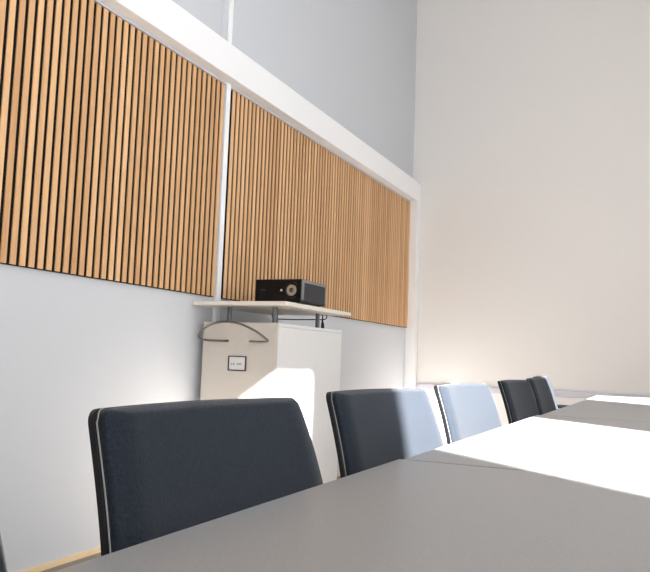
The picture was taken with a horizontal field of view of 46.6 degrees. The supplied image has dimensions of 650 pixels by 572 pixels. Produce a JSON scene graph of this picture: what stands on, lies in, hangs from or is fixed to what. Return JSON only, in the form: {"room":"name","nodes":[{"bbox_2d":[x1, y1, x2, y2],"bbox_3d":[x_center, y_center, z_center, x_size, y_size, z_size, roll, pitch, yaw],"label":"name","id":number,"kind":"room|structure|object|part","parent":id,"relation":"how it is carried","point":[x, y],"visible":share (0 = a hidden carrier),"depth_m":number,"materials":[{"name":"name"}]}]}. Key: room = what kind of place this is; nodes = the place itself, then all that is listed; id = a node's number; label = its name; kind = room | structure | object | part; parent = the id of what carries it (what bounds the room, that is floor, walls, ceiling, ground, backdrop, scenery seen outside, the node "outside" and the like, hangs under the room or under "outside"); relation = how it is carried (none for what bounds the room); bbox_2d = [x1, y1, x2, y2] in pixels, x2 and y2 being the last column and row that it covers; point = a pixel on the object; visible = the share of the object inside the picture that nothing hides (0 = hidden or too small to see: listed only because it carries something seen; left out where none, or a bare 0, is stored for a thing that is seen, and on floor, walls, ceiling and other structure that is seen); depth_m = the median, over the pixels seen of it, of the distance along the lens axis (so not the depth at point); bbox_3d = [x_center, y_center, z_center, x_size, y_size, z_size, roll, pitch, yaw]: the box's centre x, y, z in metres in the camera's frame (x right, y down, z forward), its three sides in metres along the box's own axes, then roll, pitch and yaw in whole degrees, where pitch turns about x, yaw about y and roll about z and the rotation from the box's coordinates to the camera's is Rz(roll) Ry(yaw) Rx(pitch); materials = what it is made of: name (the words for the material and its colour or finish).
{"room":"conference room","nodes":[
{"label":"conference room","id":0,"kind":"room"},
{"bbox_2d":[40,476,340,571],"bbox_3d":[0.583,1.111,1.068,5.350,0.120,12.240,0,-6,25],"label":"floor","id":1,"kind":"structure","parent":0,"point":[87,558],"depth_m":3.26,"materials":[{"name":"brown wood"}]},
{"bbox_2d":[0,534,6,571],"bbox_3d":[-0.234,0.523,0.342,0.530,0.861,0.566,-1,-6,27],"label":"chair","id":2,"kind":"object","parent":1,"relation":"on","point":[3,568],"visible":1,"depth_m":0.67,"materials":[{"name":"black fabric"}]},
{"bbox_3d":[-0.409,0.275,0.461,0.098,0.358,0.482,-1,-6,27],"label":"backrest","id":3,"kind":"part","parent":2,"relation":"part of","materials":[{"name":"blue fabric"}]},
{"bbox_2d":[88,397,322,555],"bbox_3d":[0.041,0.586,0.900,0.530,0.861,0.566,-1,-6,28],"label":"chair","id":4,"kind":"object","parent":1,"relation":"on","point":[160,469],"visible":0.71,"depth_m":0.95,"materials":[{"name":"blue fabric"}]},
{"bbox_2d":[193,301,350,483],"bbox_3d":[-0.294,0.726,4.367,0.575,1.206,0.940,0,-6,25],"label":"lectern","id":5,"kind":"object","parent":1,"relation":"on","point":[240,359],"visible":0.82,"depth_m":4.12,"materials":[{"name":"laminate"}]},
{"bbox_3d":[-0.527,0.158,4.166,0.025,0.089,0.025,0,-6,25],"label":"shelf post","id":6,"kind":"part","parent":5,"relation":"part of","materials":[{"name":"grey metal"}]},
{"bbox_3d":[-0.488,0.244,4.035,0.436,0.114,0.083,0,-6,25],"label":"handle","id":7,"kind":"part","parent":5,"relation":"part of","materials":[{"name":"grey metal"}]},
{"bbox_3d":[-0.473,0.416,4.047,0.112,0.080,0.006,0,-6,25],"label":"label frame","id":8,"kind":"part","parent":5,"relation":"part of","materials":[{"name":"grey plastic"}]},
{"bbox_3d":[-0.475,0.699,4.029,0.458,1.009,0.018,0,-6,25],"label":"door","id":9,"kind":"part","parent":5,"relation":"part of","materials":[{"name":"beige laminate"}]},
{"bbox_2d":[193,301,350,315],"bbox_3d":[-0.281,0.135,4.404,0.575,0.020,0.872,0,-6,25],"label":"shelf","id":10,"kind":"object","parent":5,"relation":"attached to","point":[259,307],"depth_m":4.18,"materials":[{"name":"beige laminate"}]},
{"bbox_3d":[-0.270,0.156,4.047,0.025,0.089,0.025,0,-6,25],"label":"shelf post","id":11,"kind":"part","parent":5,"relation":"part of","materials":[{"name":"grey metal"}]},
{"bbox_2d":[255,279,325,306],"bbox_3d":[-0.193,0.045,4.258,0.288,0.136,0.327,0,-6,25],"label":"projector","id":12,"kind":"object","parent":5,"relation":"on","point":[300,291],"visible":0.91,"depth_m":4.14,"materials":[{"name":"black plastic"}]},
{"bbox_3d":[-0.062,0.036,4.206,0.006,0.110,0.307,0,-6,25],"label":"frame","id":13,"kind":"part","parent":12,"relation":"part of","materials":[{"name":"grey plastic"}]},
{"bbox_3d":[-0.278,0.249,4.466,0.458,0.018,0.843,0,-6,25],"label":"panel","id":14,"kind":"part","parent":5,"relation":"part of","materials":[{"name":"laminate"}]},
{"bbox_3d":[-0.045,0.210,4.535,0.025,0.089,0.025,0,-6,25],"label":"shelf post","id":15,"kind":"part","parent":5,"relation":"part of","materials":[{"name":"grey metal"}]},
{"bbox_2d":[54,459,649,571],"bbox_3d":[0.383,0.602,0.352,1.307,0.744,1.599,0,-6,25],"label":"conference table","id":16,"kind":"object","parent":1,"relation":"on","point":[400,515],"visible":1,"depth_m":0.80,"materials":[{"name":"grey laminate"}]},
{"bbox_2d":[326,388,443,477],"bbox_3d":[0.316,0.654,1.515,0.530,0.861,0.566,-1,-6,32],"label":"chair","id":17,"kind":"object","parent":1,"relation":"on","point":[372,428],"visible":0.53,"depth_m":1.60,"materials":[{"name":"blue fabric"}]},
{"bbox_2d":[434,383,501,444],"bbox_3d":[0.621,0.728,2.175,0.530,0.861,0.566,-1,-6,30],"label":"chair","id":18,"kind":"object","parent":1,"relation":"on","point":[467,410],"visible":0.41,"depth_m":2.25,"materials":[{"name":"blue fabric"}]},
{"bbox_2d":[497,380,539,423],"bbox_3d":[0.993,0.822,3.029,0.530,0.861,0.566,-1,-6,28],"label":"chair","id":19,"kind":"object","parent":1,"relation":"on","point":[518,397],"visible":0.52,"depth_m":3.10,"materials":[{"name":"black fabric"}]},
{"bbox_2d":[404,415,649,482],"bbox_3d":[1.038,0.759,1.756,1.307,0.744,1.507,0,-6,25],"label":"conference table","id":20,"kind":"object","parent":1,"relation":"on","point":[587,447],"visible":0.75,"depth_m":1.63,"materials":[{"name":"grey laminate"}]},
{"bbox_2d":[526,378,555,414],"bbox_3d":[1.294,0.901,3.755,0.530,0.861,0.566,-1,-6,25],"label":"chair","id":21,"kind":"object","parent":1,"relation":"on","point":[540,388],"visible":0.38,"depth_m":3.85,"materials":[{"name":"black fabric"}]},
{"bbox_2d":[533,376,568,409],"bbox_3d":[1.493,0.967,4.370,0.530,0.861,0.566,0,-6,24],"label":"chair","id":22,"kind":"object","parent":1,"relation":"on","point":[557,406],"visible":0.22,"depth_m":4.63,"materials":[{"name":"blue fabric"}]},
{"bbox_3d":[1.312,0.719,4.478,0.098,0.358,0.482,0,-6,24],"label":"backrest","id":23,"kind":"part","parent":22,"relation":"part of","materials":[{"name":"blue fabric"}]},
{"bbox_2d":[542,399,649,421],"bbox_3d":[1.701,0.916,3.165,1.307,0.744,1.605,0,-6,25],"label":"conference table","id":24,"kind":"object","parent":1,"relation":"on","point":[596,409],"visible":0.56,"depth_m":3.14,"materials":[{"name":"grey laminate"}]},
{"bbox_2d":[585,395,649,402],"bbox_3d":[2.183,1.035,4.232,1.307,0.744,0.728,0,-6,25],"label":"conference table","id":25,"kind":"object","parent":1,"relation":"on","point":[597,397],"visible":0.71,"depth_m":4.42,"materials":[{"name":"grey laminate"}]},
{"bbox_2d":[0,0,417,571],"bbox_3d":[-1.661,-1.517,2.396,0.200,5.200,11.840,0,-6,25],"label":"wall","id":26,"kind":"structure","parent":0,"point":[72,346],"depth_m":3.78,"materials":[{"name":"grey paint"}]},
{"bbox_2d":[0,0,224,296],"bbox_3d":[-1.618,-0.802,2.212,0.020,1.254,4.788,0,-6,25],"label":"panel","id":27,"kind":"object","parent":26,"relation":"attached to","point":[111,139],"visible":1,"depth_m":3.48,"materials":[{"name":"brown wood"}]},
{"bbox_2d":[19,473,339,571],"bbox_3d":[-1.681,1.052,2.053,0.014,0.022,11.720,0,-6,25],"label":"baseboard","id":28,"kind":"structure","parent":26,"relation":"attached to","point":[93,551],"depth_m":3.25,"materials":[{"name":"brown wood"}]},
{"bbox_2d":[212,83,230,321],"bbox_3d":[-0.623,0.053,4.357,0.024,2.521,0.045,0,-6,25],"label":"trim","id":29,"kind":"structure","parent":26,"relation":"attached to","point":[227,92],"depth_m":4.40,"materials":[{"name":"white paint"}]},
{"bbox_2d":[221,0,225,37],"bbox_3d":[-0.565,-2.636,4.555,0.003,2.486,0.030,0,-6,25],"label":"trim","id":30,"kind":"structure","parent":26,"relation":"attached to","point":[223,1],"depth_m":4.46,"materials":[{"name":"grey metal"}]},
{"bbox_2d":[227,0,233,43],"bbox_3d":[-0.530,-2.629,4.618,0.014,2.486,0.038,0,-6,25],"label":"trim","id":31,"kind":"structure","parent":26,"relation":"attached to","point":[231,2],"depth_m":4.51,"materials":[{"name":"white paint"}]},
{"bbox_2d":[93,0,409,201],"bbox_3d":[-1.590,-1.438,2.288,0.018,0.014,11.720,0,-6,25],"label":"trim","id":32,"kind":"structure","parent":26,"relation":"attached to","point":[99,2],"depth_m":4.39,"materials":[{"name":"grey metal"}]},
{"bbox_2d":[100,0,420,202],"bbox_3d":[-1.530,-1.535,2.335,0.090,0.193,11.835,0,-6,25],"label":"beam","id":33,"kind":"structure","parent":26,"relation":"attached to","point":[166,20],"depth_m":4.61,"materials":[{"name":"white paint"}]},
{"bbox_2d":[221,90,409,327],"bbox_3d":[0.123,-0.381,5.988,0.020,1.254,3.377,0,-6,25],"label":"panel","id":34,"kind":"object","parent":26,"relation":"attached to","point":[295,209],"visible":0.87,"depth_m":5.44,"materials":[{"name":"brown wood"}]},
{"bbox_2d":[404,201,420,387],"bbox_3d":[0.863,0.405,7.501,0.090,2.521,0.115,0,-6,25],"label":"trim","id":35,"kind":"structure","parent":26,"relation":"attached to","point":[410,374],"depth_m":7.48,"materials":[{"name":"white paint"}]},
{"bbox_2d":[413,0,649,445],"bbox_3d":[3.186,-0.929,6.759,5.350,5.200,0.200,0,-6,25],"label":"wall","id":36,"kind":"structure","parent":0,"point":[531,165],"depth_m":7.19,"materials":[{"name":"white paint"}]},
{"bbox_2d":[416,384,649,397],"bbox_3d":[3.134,0.978,6.446,4.910,0.056,0.025,0,-6,25],"label":"trim","id":37,"kind":"structure","parent":36,"relation":"attached to","point":[575,394],"depth_m":6.83,"materials":[{"name":"grey"}]}
]}

